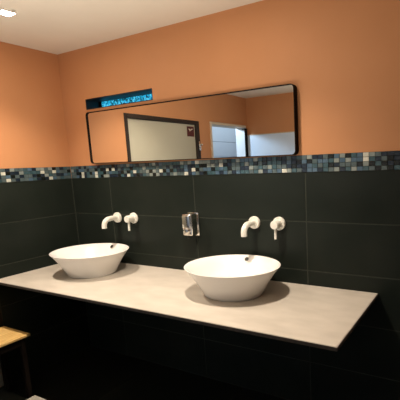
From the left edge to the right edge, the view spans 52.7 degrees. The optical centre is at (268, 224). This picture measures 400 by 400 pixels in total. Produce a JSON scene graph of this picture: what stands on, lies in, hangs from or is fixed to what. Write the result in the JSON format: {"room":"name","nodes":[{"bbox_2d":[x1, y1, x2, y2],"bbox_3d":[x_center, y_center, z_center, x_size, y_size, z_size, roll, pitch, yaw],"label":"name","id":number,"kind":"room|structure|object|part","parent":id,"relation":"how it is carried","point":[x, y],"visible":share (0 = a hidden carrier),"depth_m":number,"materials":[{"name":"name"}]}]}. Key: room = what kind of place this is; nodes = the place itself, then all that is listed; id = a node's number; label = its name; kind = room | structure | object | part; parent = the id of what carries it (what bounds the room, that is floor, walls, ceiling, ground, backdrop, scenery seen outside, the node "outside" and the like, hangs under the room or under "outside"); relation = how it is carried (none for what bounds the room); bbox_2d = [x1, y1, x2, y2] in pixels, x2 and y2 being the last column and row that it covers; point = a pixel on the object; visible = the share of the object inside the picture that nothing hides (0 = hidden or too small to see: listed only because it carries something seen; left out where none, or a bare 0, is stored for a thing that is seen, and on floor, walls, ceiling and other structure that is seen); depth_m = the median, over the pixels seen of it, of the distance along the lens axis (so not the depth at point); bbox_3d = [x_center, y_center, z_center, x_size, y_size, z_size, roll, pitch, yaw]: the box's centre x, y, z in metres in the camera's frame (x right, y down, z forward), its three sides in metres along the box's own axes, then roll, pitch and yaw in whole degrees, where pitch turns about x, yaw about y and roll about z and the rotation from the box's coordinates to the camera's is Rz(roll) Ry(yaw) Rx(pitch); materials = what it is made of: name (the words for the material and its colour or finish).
{"room":"public restroom","nodes":[
{"label":"public restroom","id":0,"kind":"room"},
{"bbox_2d":[0,41,90,383],"bbox_3d":[-2.127,0.087,1.763,0.157,2.261,2.700,3,10,28],"label":"wall","id":1,"kind":"structure","parent":0,"point":[38,218],"depth_m":2.63,"materials":[{"name":"orange paint"}]},
{"bbox_2d":[0,306,11,386],"bbox_3d":[-1.959,0.217,1.997,0.169,1.799,0.989,3,10,28],"label":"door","id":2,"kind":"structure","parent":1,"relation":"in","point":[2,379],"depth_m":2.50,"materials":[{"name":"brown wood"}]},
{"bbox_2d":[0,167,70,182],"bbox_3d":[-1.570,-0.331,2.595,0.005,0.085,0.587,3,10,28],"label":"trim","id":3,"kind":"structure","parent":1,"relation":"attached to","point":[40,173],"depth_m":2.62,"materials":[{"name":"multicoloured tile"}]},
{"bbox_2d":[0,0,261,54],"bbox_3d":[-0.483,-0.957,0.768,3.912,0.096,2.856,3,10,28],"label":"ceiling","id":4,"kind":"structure","parent":0,"point":[57,27],"depth_m":2.11,"materials":[{"name":"paint"}]},
{"bbox_2d":[0,8,16,16],"bbox_3d":[-1.304,-1.059,1.966,0.096,0.007,0.072,3,10,28],"label":"recessed light","id":5,"kind":"object","parent":4,"relation":"in","point":[5,12],"visible":1,"depth_m":1.97,"materials":[{"name":"white"}]},
{"bbox_2d":[0,10,13,15],"bbox_3d":[-1.315,-1.061,1.971,0.062,0.005,0.062,3,10,28],"label":"diffuser","id":6,"kind":"object","parent":5,"relation":"attached to","point":[2,12],"depth_m":1.97,"materials":[{"name":"beige"}]},
{"bbox_2d":[0,346,286,399],"bbox_3d":[-1.037,1.224,1.462,5.376,0.096,2.856,3,10,28],"label":"floor","id":7,"kind":"structure","parent":0,"point":[91,373],"depth_m":2.51,"materials":[{"name":"tile"}]},
{"bbox_2d":[0,326,32,398],"bbox_3d":[-1.602,0.862,2.300,0.278,0.403,0.312,3,10,28],"label":"wooden stool","id":8,"kind":"object","parent":7,"relation":"on","point":[10,338],"visible":0.96,"depth_m":2.35,"materials":[{"name":"brown wood"}]},
{"bbox_3d":[-1.644,0.847,2.459,0.026,0.388,0.026,3,10,28],"label":"leg","id":9,"kind":"part","parent":8,"relation":"part of","materials":[{"name":"brown wood"}]},
{"bbox_3d":[-1.609,0.670,2.270,0.278,0.016,0.312,3,10,28],"label":"seat","id":10,"kind":"part","parent":8,"relation":"part of","materials":[{"name":"brown wood"}]},
{"bbox_3d":[-1.452,0.855,2.355,0.026,0.388,0.026,3,10,28],"label":"leg","id":11,"kind":"part","parent":8,"relation":"part of","materials":[{"name":"brown wood"}]},
{"bbox_2d":[27,395,45,399],"bbox_3d":[-1.343,1.055,2.201,0.247,0.031,0.233,3,10,28],"label":"storage box","id":12,"kind":"object","parent":7,"relation":"on","point":[34,397],"visible":1,"depth_m":2.32,"materials":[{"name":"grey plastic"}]},
{"bbox_2d":[57,0,399,399],"bbox_3d":[0.200,-0.063,2.112,3.912,2.261,0.157,3,10,28],"label":"wall","id":13,"kind":"structure","parent":0,"point":[341,230],"depth_m":2.10,"materials":[{"name":"orange paint"}]},
{"bbox_2d":[85,88,152,109],"bbox_3d":[-0.936,-0.813,2.598,0.612,0.070,0.155,3,10,28],"label":"window","id":14,"kind":"structure","parent":13,"relation":"in","point":[146,94],"depth_m":2.63,"materials":[{"name":"glass"}]},
{"bbox_3d":[-0.915,-0.820,2.636,0.602,0.060,0.010,3,10,28],"label":"pane","id":15,"kind":"part","parent":14,"relation":"part of","materials":[{"name":"teal glass"}]},
{"bbox_2d":[102,212,137,230],"bbox_3d":[-0.991,-0.017,2.598,0.223,0.113,0.134,3,10,28],"label":"tap","id":16,"kind":"object","parent":13,"relation":"attached to","point":[133,218],"visible":1,"depth_m":2.59,"materials":[{"name":"white metal"}]},
{"bbox_3d":[-1.061,-0.019,2.631,0.032,0.075,0.125,3,10,28],"label":"spout","id":17,"kind":"part","parent":16,"relation":"part of","materials":[{"name":"white metal"}]},
{"bbox_2d":[0,263,377,351],"bbox_3d":[-0.582,0.346,2.162,2.196,0.017,0.614,3,10,28],"label":"countertop","id":18,"kind":"structure","parent":13,"relation":"attached to","point":[308,315],"depth_m":1.87,"materials":[{"name":"beige stone"}]},
{"bbox_2d":[49,243,128,278],"bbox_3d":[-1.125,0.233,2.500,0.505,0.146,0.435,3,10,28],"label":"washbasin","id":19,"kind":"object","parent":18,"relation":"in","point":[85,261],"visible":1,"depth_m":2.40,"materials":[{"name":"white ceramic"}]},
{"bbox_2d":[184,254,280,301],"bbox_3d":[-0.183,0.273,1.997,0.505,0.146,0.435,3,10,28],"label":"washbasin","id":20,"kind":"object","parent":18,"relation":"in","point":[236,277],"visible":1,"depth_m":1.97,"materials":[{"name":"white ceramic"}]},
{"bbox_2d":[182,212,199,238],"bbox_3d":[-0.471,0.007,2.347,0.082,0.150,0.085,3,10,28],"label":"soap dispenser","id":21,"kind":"object","parent":13,"relation":"attached to","point":[190,220],"visible":1,"depth_m":2.32,"materials":[{"name":"silver metal"}]},
{"bbox_3d":[-0.453,-0.005,2.380,0.082,0.139,0.007,3,10,28],"label":"plate","id":22,"kind":"part","parent":21,"relation":"part of","materials":[{"name":"silver metal"}]},
{"bbox_2d":[86,84,298,163],"bbox_3d":[-0.537,-0.550,2.315,1.530,0.346,0.038,3,10,28],"label":"mirror","id":23,"kind":"object","parent":13,"relation":"attached to","point":[257,122],"visible":1,"depth_m":2.22,"materials":[{"name":"black mirror"}]},
{"bbox_2d":[71,151,399,177],"bbox_3d":[0.154,-0.308,2.001,3.595,0.085,0.005,3,10,28],"label":"trim","id":24,"kind":"structure","parent":13,"relation":"attached to","point":[381,160],"depth_m":2.12,"materials":[{"name":"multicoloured tile"}]},
{"bbox_2d":[241,216,285,238],"bbox_3d":[-0.041,0.021,2.087,0.223,0.113,0.134,3,10,28],"label":"tap","id":25,"kind":"object","parent":13,"relation":"attached to","point":[278,223],"visible":1,"depth_m":2.08,"materials":[{"name":"white metal"}]},
{"bbox_3d":[-0.110,0.018,2.119,0.032,0.075,0.125,3,10,28],"label":"spout","id":26,"kind":"part","parent":25,"relation":"part of","materials":[{"name":"white metal"}]}
]}

